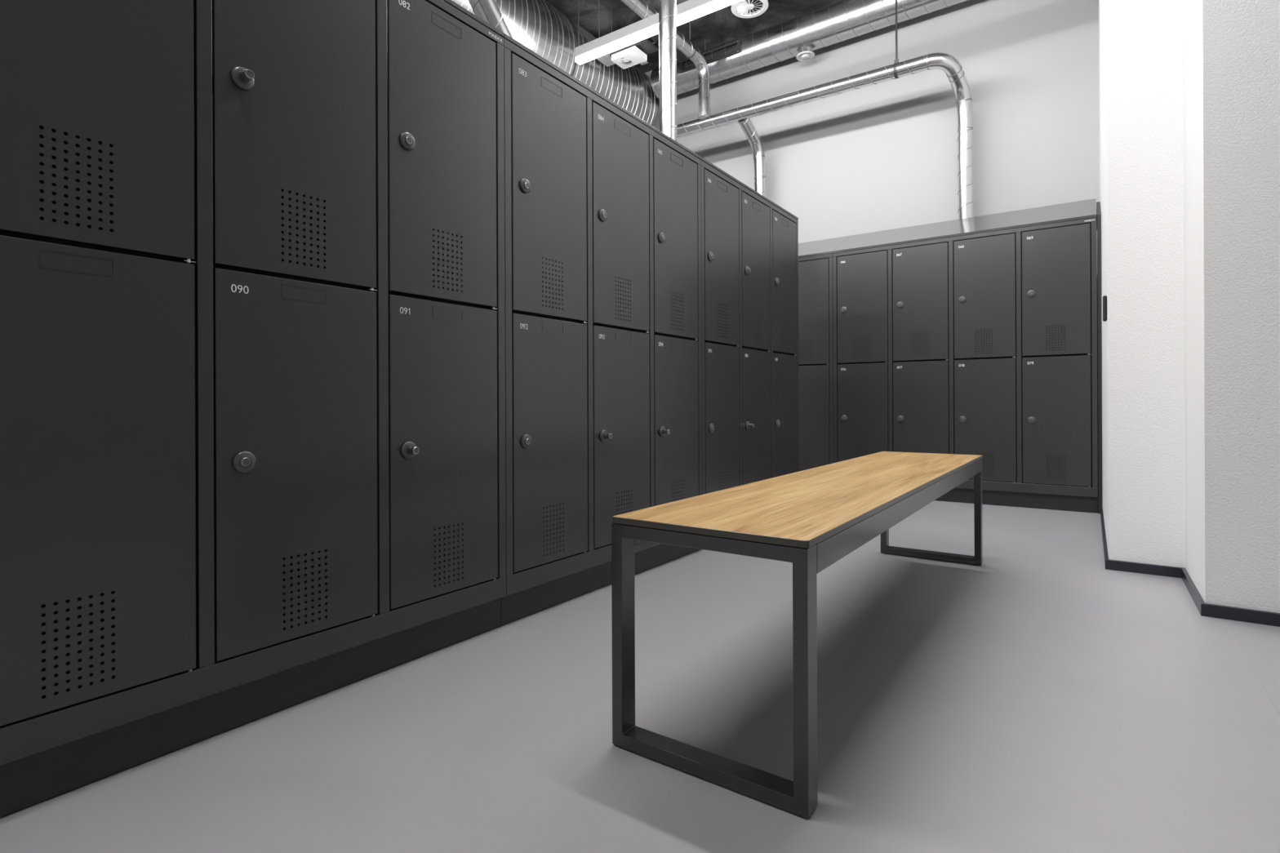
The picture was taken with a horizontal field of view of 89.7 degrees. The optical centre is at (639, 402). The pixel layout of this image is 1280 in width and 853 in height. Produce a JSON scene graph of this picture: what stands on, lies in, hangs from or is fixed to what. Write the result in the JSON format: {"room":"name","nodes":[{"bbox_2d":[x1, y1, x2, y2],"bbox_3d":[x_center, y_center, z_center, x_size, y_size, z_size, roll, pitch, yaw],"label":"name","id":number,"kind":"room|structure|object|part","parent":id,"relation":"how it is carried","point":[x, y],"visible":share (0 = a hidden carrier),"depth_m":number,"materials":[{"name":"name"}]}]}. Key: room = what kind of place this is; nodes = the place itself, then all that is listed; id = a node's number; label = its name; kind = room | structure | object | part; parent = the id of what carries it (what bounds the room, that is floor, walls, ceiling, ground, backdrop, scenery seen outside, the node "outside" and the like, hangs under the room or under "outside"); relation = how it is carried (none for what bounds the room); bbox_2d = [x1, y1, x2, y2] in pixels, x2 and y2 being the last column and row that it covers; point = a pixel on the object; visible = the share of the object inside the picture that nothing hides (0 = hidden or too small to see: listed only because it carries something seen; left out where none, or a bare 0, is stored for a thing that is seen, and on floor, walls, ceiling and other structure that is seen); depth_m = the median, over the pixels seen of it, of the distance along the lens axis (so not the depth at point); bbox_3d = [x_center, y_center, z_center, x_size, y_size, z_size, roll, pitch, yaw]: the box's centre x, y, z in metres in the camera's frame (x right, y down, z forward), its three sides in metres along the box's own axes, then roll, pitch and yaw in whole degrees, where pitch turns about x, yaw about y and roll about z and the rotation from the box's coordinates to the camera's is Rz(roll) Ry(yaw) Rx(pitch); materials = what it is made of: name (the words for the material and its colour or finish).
{"room":"changing room","nodes":[
{"label":"changing room","id":0,"kind":"room"},
{"bbox_2d":[0,500,1279,852],"bbox_3d":[-0.490,0.742,2.175,8.900,0.120,8.600,0,0,35],"label":"floor","id":1,"kind":"structure","parent":0,"point":[1038,696],"depth_m":1.32,"materials":[{"name":"grey concrete"}]},
{"bbox_2d":[0,0,506,817],"bbox_3d":[-0.932,-0.214,1.570,0.504,1.796,1.212,0,0,35],"label":"locker","id":2,"kind":"object","parent":1,"relation":"on","point":[252,280],"visible":1,"depth_m":1.33,"materials":[{"name":"grey metal"}]},
{"bbox_3d":[-0.980,-0.243,1.121,0.001,0.031,0.100,0,0,35],"label":"label frame","id":3,"kind":"part","parent":2,"relation":"part of","materials":[{"name":"grey metal"}]},
{"bbox_3d":[-0.990,-0.676,1.127,0.019,0.788,0.358,0,0,35],"label":"door","id":4,"kind":"part","parent":2,"relation":"part of","materials":[{"name":"grey metal"}]},
{"bbox_3d":[-0.986,0.126,1.127,0.019,0.796,0.358,0,0,35],"label":"door","id":5,"kind":"part","parent":2,"relation":"part of","materials":[{"name":"grey metal"}]},
{"bbox_3d":[-0.875,-0.274,1.289,0.020,1.601,0.027,0,0,35],"label":"post","id":6,"kind":"part","parent":2,"relation":"part of","materials":[{"name":"grey metal"}]},
{"bbox_3d":[-0.762,0.556,1.453,0.032,0.059,1.211,0,0,35],"label":"rail","id":7,"kind":"part","parent":2,"relation":"part of","materials":[{"name":"grey metal"}]},
{"bbox_3d":[-0.763,-0.676,1.451,0.019,0.788,0.358,0,0,35],"label":"door","id":8,"kind":"part","parent":2,"relation":"part of","materials":[{"name":"grey metal"}]},
{"bbox_3d":[-0.760,0.125,1.451,0.019,0.796,0.358,0,0,35],"label":"door","id":9,"kind":"part","parent":2,"relation":"part of","materials":[{"name":"grey metal"}]},
{"bbox_3d":[-0.753,-0.243,1.445,0.001,0.031,0.100,0,0,35],"label":"label frame","id":10,"kind":"part","parent":2,"relation":"part of","materials":[{"name":"grey metal"}]},
{"bbox_3d":[-0.649,-0.275,1.613,0.020,1.601,0.027,0,0,35],"label":"post","id":11,"kind":"part","parent":2,"relation":"part of","materials":[{"name":"grey metal"}]},
{"bbox_3d":[-0.537,-0.677,1.774,0.019,0.788,0.358,0,0,35],"label":"door","id":12,"kind":"part","parent":2,"relation":"part of","materials":[{"name":"grey metal"}]},
{"bbox_3d":[-0.534,0.124,1.774,0.019,0.796,0.358,0,0,35],"label":"door","id":13,"kind":"part","parent":2,"relation":"part of","materials":[{"name":"grey metal"}]},
{"bbox_3d":[-0.530,-1.036,1.768,0.001,0.031,0.100,0,0,35],"label":"label frame","id":14,"kind":"part","parent":2,"relation":"part of","materials":[{"name":"grey metal"}]},
{"bbox_3d":[-0.527,-0.244,1.768,0.001,0.031,0.100,0,0,35],"label":"label frame","id":15,"kind":"part","parent":2,"relation":"part of","materials":[{"name":"grey metal"}]},
{"bbox_3d":[-0.765,-1.087,1.451,0.020,0.024,1.211,0,0,35],"label":"rail","id":16,"kind":"part","parent":2,"relation":"part of","materials":[{"name":"grey metal"}]},
{"bbox_3d":[-0.950,-1.107,1.580,0.471,0.012,1.212,0,0,35],"label":"panel","id":17,"kind":"part","parent":2,"relation":"part of","materials":[{"name":"grey metal"}]},
{"bbox_3d":[-0.423,-0.276,1.936,0.020,1.601,0.027,0,0,35],"label":"post","id":18,"kind":"part","parent":2,"relation":"part of","materials":[{"name":"grey metal"}]},
{"bbox_2d":[500,33,702,626],"bbox_3d":[-0.241,-0.217,2.559,0.504,1.796,1.199,0,0,35],"label":"locker","id":19,"kind":"object","parent":1,"relation":"on","point":[603,344],"visible":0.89,"depth_m":2.27,"materials":[{"name":"grey metal"}]},
{"bbox_3d":[-0.407,-0.276,1.960,0.020,1.601,0.027,0,0,35],"label":"post","id":20,"kind":"part","parent":19,"relation":"part of","materials":[{"name":"grey metal"}]},
{"bbox_3d":[-0.296,-0.678,2.119,0.019,0.788,0.354,0,0,35],"label":"door","id":21,"kind":"part","parent":19,"relation":"part of","materials":[{"name":"grey metal"}]},
{"bbox_3d":[-0.293,0.123,2.119,0.019,0.796,0.354,0,0,35],"label":"door","id":22,"kind":"part","parent":19,"relation":"part of","materials":[{"name":"grey metal"}]},
{"bbox_3d":[-0.289,-1.037,2.114,0.001,0.031,0.100,0,0,35],"label":"label frame","id":23,"kind":"part","parent":19,"relation":"part of","materials":[{"name":"grey metal"}]},
{"bbox_3d":[-0.286,-0.245,2.114,0.001,0.031,0.100,0,0,35],"label":"label frame","id":24,"kind":"part","parent":19,"relation":"part of","materials":[{"name":"grey metal"}]},
{"bbox_3d":[-0.071,0.553,2.442,0.032,0.059,1.199,0,0,35],"label":"rail","id":25,"kind":"part","parent":19,"relation":"part of","materials":[{"name":"grey metal"}]},
{"bbox_3d":[-0.183,-0.277,2.280,0.020,1.601,0.027,0,0,35],"label":"post","id":26,"kind":"part","parent":19,"relation":"part of","materials":[{"name":"grey metal"}]},
{"bbox_3d":[-0.074,-1.090,2.439,0.020,0.024,1.199,0,0,35],"label":"rail","id":27,"kind":"part","parent":19,"relation":"part of","materials":[{"name":"grey metal"}]},
{"bbox_3d":[-0.258,-1.109,2.568,0.471,0.012,1.199,0,0,35],"label":"panel","id":28,"kind":"part","parent":19,"relation":"part of","materials":[{"name":"grey metal"}]},
{"bbox_3d":[-0.072,-0.679,2.439,0.019,0.788,0.354,0,0,35],"label":"door","id":29,"kind":"part","parent":19,"relation":"part of","materials":[{"name":"grey metal"}]},
{"bbox_3d":[-0.069,0.122,2.439,0.019,0.796,0.354,0,0,35],"label":"door","id":30,"kind":"part","parent":19,"relation":"part of","materials":[{"name":"grey metal"}]},
{"bbox_3d":[0.041,-0.278,2.600,0.020,1.601,0.027,0,0,35],"label":"post","id":31,"kind":"part","parent":19,"relation":"part of","materials":[{"name":"grey metal"}]},
{"bbox_3d":[0.152,-0.680,2.759,0.019,0.788,0.354,0,0,35],"label":"door","id":32,"kind":"part","parent":19,"relation":"part of","materials":[{"name":"grey metal"}]},
{"bbox_3d":[0.155,0.122,2.759,0.019,0.796,0.354,0,0,35],"label":"door","id":33,"kind":"part","parent":19,"relation":"part of","materials":[{"name":"grey metal"}]},
{"bbox_3d":[0.265,-0.279,2.920,0.020,1.601,0.027,0,0,35],"label":"post","id":34,"kind":"part","parent":19,"relation":"part of","materials":[{"name":"grey metal"}]},
{"bbox_2d":[697,157,799,550],"bbox_3d":[0.444,-0.220,3.538,0.504,1.796,1.189,0,0,35],"label":"locker","id":35,"kind":"object","parent":1,"relation":"on","point":[749,242],"visible":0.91,"depth_m":3.31,"materials":[{"name":"grey metal"}]},
{"bbox_3d":[0.281,-0.279,2.943,0.020,1.601,0.027,0,0,35],"label":"post","id":36,"kind":"part","parent":35,"relation":"part of","materials":[{"name":"grey metal"}]},
{"bbox_3d":[0.391,-0.681,3.101,0.019,0.788,0.351,0,0,35],"label":"door","id":37,"kind":"part","parent":35,"relation":"part of","materials":[{"name":"grey metal"}]},
{"bbox_3d":[0.394,0.121,3.101,0.019,0.796,0.351,0,0,35],"label":"door","id":38,"kind":"part","parent":35,"relation":"part of","materials":[{"name":"grey metal"}]},
{"bbox_3d":[0.503,-0.280,3.260,0.020,1.601,0.027,0,0,35],"label":"post","id":39,"kind":"part","parent":35,"relation":"part of","materials":[{"name":"grey metal"}]},
{"bbox_3d":[0.426,-1.112,3.547,0.471,0.012,1.189,0,0,35],"label":"panel","id":40,"kind":"part","parent":35,"relation":"part of","materials":[{"name":"grey metal"}]},
{"bbox_3d":[0.611,-1.093,3.419,0.020,0.024,1.189,0,0,35],"label":"rail","id":41,"kind":"part","parent":35,"relation":"part of","materials":[{"name":"grey metal"}]},
{"bbox_3d":[0.613,-0.682,3.419,0.019,0.788,0.351,0,0,35],"label":"door","id":42,"kind":"part","parent":35,"relation":"part of","materials":[{"name":"grey metal"}]},
{"bbox_3d":[0.616,0.120,3.419,0.019,0.796,0.351,0,0,35],"label":"door","id":43,"kind":"part","parent":35,"relation":"part of","materials":[{"name":"grey metal"}]},
{"bbox_3d":[0.725,-0.280,3.578,0.020,1.601,0.027,0,0,35],"label":"post","id":44,"kind":"part","parent":35,"relation":"part of","materials":[{"name":"grey metal"}]},
{"bbox_3d":[0.835,-0.683,3.736,0.019,0.788,0.351,0,0,35],"label":"door","id":45,"kind":"part","parent":35,"relation":"part of","materials":[{"name":"grey metal"}]},
{"bbox_3d":[0.838,0.119,3.736,0.019,0.796,0.351,0,0,35],"label":"door","id":46,"kind":"part","parent":35,"relation":"part of","materials":[{"name":"grey metal"}]},
{"bbox_3d":[0.947,-0.281,3.895,0.020,1.601,0.027,0,0,35],"label":"post","id":47,"kind":"part","parent":35,"relation":"part of","materials":[{"name":"grey metal"}]},
{"bbox_2d":[611,451,982,817],"bbox_3d":[0.688,0.450,1.980,0.404,0.454,2.009,0,0,35],"label":"bench","id":48,"kind":"object","parent":1,"relation":"on","point":[811,519],"visible":1,"depth_m":1.26,"materials":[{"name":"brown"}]},
{"bbox_3d":[0.532,0.263,2.089,0.025,0.050,1.919,0,0,35],"label":"rail","id":49,"kind":"part","parent":48,"relation":"part of","materials":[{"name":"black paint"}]},
{"bbox_3d":[0.121,0.458,1.178,0.402,0.437,0.044,0,0,35],"label":"leg frame","id":50,"kind":"part","parent":48,"relation":"part of","materials":[{"name":"black paint"}]},
{"bbox_3d":[0.687,0.229,1.980,0.404,0.012,2.009,0,0,35],"label":"seat","id":51,"kind":"part","parent":48,"relation":"part of","materials":[{"name":"brown wood"}]},
{"bbox_3d":[0.840,0.261,1.872,0.025,0.050,1.919,0,0,35],"label":"rail","id":52,"kind":"part","parent":48,"relation":"part of","materials":[{"name":"black paint"}]},
{"bbox_3d":[1.253,0.453,2.783,0.402,0.437,0.044,0,0,35],"label":"leg frame","id":53,"kind":"part","parent":48,"relation":"part of","materials":[{"name":"black paint"}]},
{"bbox_2d":[798,235,849,471],"bbox_3d":[0.910,-0.330,5.433,1.602,2.012,0.482,0,0,35],"label":"locker","id":54,"kind":"object","parent":1,"relation":"on","point":[815,346],"visible":0.15,"depth_m":4.87,"materials":[{"name":"grey metal"}]},
{"bbox_3d":[1.267,-0.685,4.915,0.357,0.788,0.019,0,0,35],"label":"door","id":55,"kind":"part","parent":54,"relation":"part of","materials":[{"name":"grey metal"}]},
{"bbox_3d":[1.270,0.117,4.915,0.357,0.796,0.019,0,0,35],"label":"door","id":56,"kind":"part","parent":54,"relation":"part of","materials":[{"name":"grey metal"}]},
{"bbox_3d":[0.782,-1.093,5.253,1.602,0.024,0.020,0,0,35],"label":"rail","id":57,"kind":"part","parent":54,"relation":"part of","materials":[{"name":"grey metal"}]},
{"bbox_3d":[1.430,-0.283,4.802,0.027,1.601,0.020,0,0,35],"label":"post","id":58,"kind":"part","parent":54,"relation":"part of","materials":[{"name":"grey metal"}]},
{"bbox_2d":[832,198,1097,513],"bbox_3d":[2.222,-0.335,4.512,1.602,2.012,0.488,0,0,35],"label":"locker","id":59,"kind":"object","parent":1,"relation":"on","point":[977,335],"visible":0.88,"depth_m":4.23,"materials":[{"name":"grey metal"}]},
{"bbox_3d":[1.454,-0.283,4.786,0.027,1.601,0.020,0,0,35],"label":"post","id":60,"kind":"part","parent":59,"relation":"part of","materials":[{"name":"grey metal"}]},
{"bbox_3d":[1.613,-0.686,4.673,0.357,0.788,0.019,0,0,35],"label":"door","id":61,"kind":"part","parent":59,"relation":"part of","materials":[{"name":"grey metal"}]},
{"bbox_3d":[1.616,0.116,4.673,0.357,0.796,0.019,0,0,35],"label":"door","id":62,"kind":"part","parent":59,"relation":"part of","materials":[{"name":"grey metal"}]},
{"bbox_3d":[1.776,-0.285,4.561,0.027,1.601,0.020,0,0,35],"label":"post","id":63,"kind":"part","parent":59,"relation":"part of","materials":[{"name":"grey metal"}]},
{"bbox_3d":[1.935,-0.688,4.447,0.357,0.788,0.019,0,0,35],"label":"door","id":64,"kind":"part","parent":59,"relation":"part of","materials":[{"name":"grey metal"}]},
{"bbox_3d":[1.939,0.114,4.447,0.357,0.796,0.019,0,0,35],"label":"door","id":65,"kind":"part","parent":59,"relation":"part of","materials":[{"name":"grey metal"}]},
{"bbox_3d":[2.099,-0.286,4.335,0.027,1.601,0.020,0,0,35],"label":"post","id":66,"kind":"part","parent":59,"relation":"part of","materials":[{"name":"grey metal"}]},
{"bbox_3d":[2.095,-1.099,4.335,1.602,0.024,0.020,0,0,35],"label":"rail","id":67,"kind":"part","parent":59,"relation":"part of","materials":[{"name":"grey metal"}]},
{"bbox_3d":[2.258,-0.689,4.222,0.357,0.788,0.019,0,0,35],"label":"door","id":68,"kind":"part","parent":59,"relation":"part of","materials":[{"name":"grey metal"}]},
{"bbox_3d":[2.261,0.113,4.222,0.357,0.796,0.019,0,0,35],"label":"door","id":69,"kind":"part","parent":59,"relation":"part of","materials":[{"name":"grey metal"}]},
{"bbox_3d":[2.421,-0.287,4.109,0.027,1.601,0.020,0,0,35],"label":"post","id":70,"kind":"part","parent":59,"relation":"part of","materials":[{"name":"grey metal"}]},
{"bbox_3d":[2.105,0.544,4.338,1.602,0.059,0.032,0,0,35],"label":"rail","id":71,"kind":"part","parent":59,"relation":"part of","materials":[{"name":"grey metal"}]},
{"bbox_3d":[2.581,-0.690,3.996,0.357,0.788,0.019,0,0,35],"label":"door","id":72,"kind":"part","parent":59,"relation":"part of","materials":[{"name":"grey metal"}]},
{"bbox_3d":[2.584,0.112,3.996,0.357,0.796,0.019,0,0,35],"label":"door","id":73,"kind":"part","parent":59,"relation":"part of","materials":[{"name":"grey metal"}]},
{"bbox_3d":[2.744,-0.289,3.884,0.027,1.601,0.020,0,0,35],"label":"post","id":74,"kind":"part","parent":59,"relation":"part of","materials":[{"name":"grey metal"}]},
{"bbox_2d":[545,0,843,72],"bbox_3d":[-0.507,-3.578,2.175,8.900,0.200,8.600,0,0,35],"label":"ceiling","id":75,"kind":"structure","parent":0,"point":[721,26],"depth_m":5.84,"materials":[{"name":"concrete"}]},
{"bbox_2d":[468,0,513,39],"bbox_3d":[-0.993,-1.414,2.776,0.122,4.203,2.103,0,0,35],"label":"vent pipe","id":76,"kind":"object","parent":75,"relation":"hanging from","point":[488,11],"visible":0.05,"depth_m":3.10,"materials":[{"name":"metal"}]},
{"bbox_2d":[451,0,657,126],"bbox_3d":[-2.179,-3.038,3.864,0.870,0.866,7.058,0,0,35],"label":"ventilation duct","id":77,"kind":"object","parent":75,"relation":"hanging from","point":[537,25],"visible":0.26,"depth_m":5.44,"materials":[{"name":"metal"}]},
{"bbox_3d":[-0.524,-3.258,5.482,0.010,0.440,0.010,0,0,35],"label":"hanger rod","id":78,"kind":"part","parent":77,"relation":"part of","materials":[{"name":"silver metal"}]},
{"bbox_2d":[574,13,658,65],"bbox_3d":[-0.173,-2.744,4.909,0.792,0.151,0.062,0,0,35],"label":"ceiling lamp","id":79,"kind":"object","parent":75,"relation":"hanging from","point":[648,27],"depth_m":4.88,"materials":[{"name":"white plastic"}]},
{"bbox_2d":[597,0,658,69],"bbox_3d":[-0.091,-3.193,5.591,0.555,0.573,0.325,0,0,35],"label":"box","id":80,"kind":"object","parent":75,"relation":"attached to","point":[637,53],"visible":0.54,"depth_m":5.47,"materials":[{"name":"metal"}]},
{"bbox_3d":[-0.052,-3.005,5.519,0.390,0.020,0.170,0,0,35],"label":"mounting plate","id":81,"kind":"part","parent":80,"relation":"part of","materials":[{"name":"grey metal"}]},
{"bbox_2d":[658,0,677,141],"bbox_3d":[0.176,-1.401,4.000,0.115,4.168,0.115,0,0,35],"label":"vent pipe","id":82,"kind":"object","parent":75,"relation":"hanging from","point":[667,8],"visible":0.26,"depth_m":3.95,"materials":[{"name":"metal"}]},
{"bbox_2d":[676,0,742,26],"bbox_3d":[0.487,-2.747,4.447,0.503,0.150,0.062,0,0,35],"label":"ceiling lamp","id":83,"kind":"object","parent":75,"relation":"hanging from","point":[688,11],"depth_m":4.48,"materials":[{"name":"white plastic"}]},
{"bbox_2d":[730,0,768,17],"bbox_3d":[0.906,-3.373,5.317,0.306,0.221,0.306,0,0,35],"label":"ceiling vent","id":84,"kind":"object","parent":75,"relation":"in","point":[744,8],"visible":0.94,"depth_m":5.34,"materials":[{"name":"white plastic"}]},
{"bbox_2d":[620,0,973,219],"bbox_3d":[0.092,-1.400,4.600,3.689,4.160,3.252,0,0,35],"label":"vent pipe","id":85,"kind":"object","parent":75,"relation":"attached to","point":[953,68],"visible":0.63,"depth_m":5.03,"materials":[{"name":"metal"}]},
{"bbox_3d":[0.436,-3.317,5.616,0.012,0.330,0.011,0,0,35],"label":"hanger rod","id":86,"kind":"part","parent":85,"relation":"part of","materials":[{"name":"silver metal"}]},
{"bbox_3d":[1.936,-3.033,4.860,0.015,0.910,0.014,0,0,35],"label":"hanger rod","id":87,"kind":"part","parent":85,"relation":"part of","materials":[{"name":"grey metal"}]},
{"bbox_2d":[650,0,968,98],"bbox_3d":[1.652,-3.238,5.418,3.588,0.498,0.310,0,0,35],"label":"ventilation duct","id":88,"kind":"object","parent":75,"relation":"hanging from","point":[798,37],"visible":0.84,"depth_m":5.51,"materials":[{"name":"metal"}]},
{"bbox_2d":[679,39,740,73],"bbox_3d":[0.652,-3.197,5.966,0.633,0.112,0.062,0,0,35],"label":"grille","id":89,"kind":"object","parent":88,"relation":"attached to","point":[729,51],"depth_m":5.91,"materials":[{"name":"black metal"}]},
{"bbox_2d":[644,0,1099,430],"bbox_3d":[1.908,-1.408,5.617,8.900,4.160,0.200,0,0,35],"label":"wall","id":90,"kind":"structure","parent":0,"point":[882,156],"depth_m":5.20,"materials":[{"name":"grey paint"}]},
{"bbox_2d":[1098,0,1279,613],"bbox_3d":[3.541,-1.414,2.577,2.740,4.160,2.912,0,0,35],"label":"wall","id":91,"kind":"structure","parent":0,"point":[1189,90],"depth_m":2.28,"materials":[{"name":"white paint"}]},
{"bbox_2d":[1096,201,1102,513],"bbox_3d":[2.889,-0.325,4.046,0.019,1.984,0.428,0,0,35],"label":"strip","id":92,"kind":"object","parent":91,"relation":"attached to","point":[1098,203],"visible":0.92,"depth_m":3.87,"materials":[{"name":"grey metal"}]},
{"bbox_2d":[1102,295,1106,321],"bbox_3d":[1.946,-0.393,2.692,0.014,0.105,0.045,0,0,35],"label":"wall switch","id":93,"kind":"object","parent":91,"relation":"attached to","point":[1104,297],"visible":0.97,"depth_m":2.67,"materials":[{"name":"black plastic"}]},
{"bbox_2d":[1100,508,1279,626],"bbox_3d":[2.517,0.650,2.069,1.455,0.038,3.269,0,0,-16],"label":"baseboard","id":94,"kind":"structure","parent":91,"relation":"attached to","point":[1261,617],"depth_m":2.17,"materials":[{"name":"black"}]}
]}

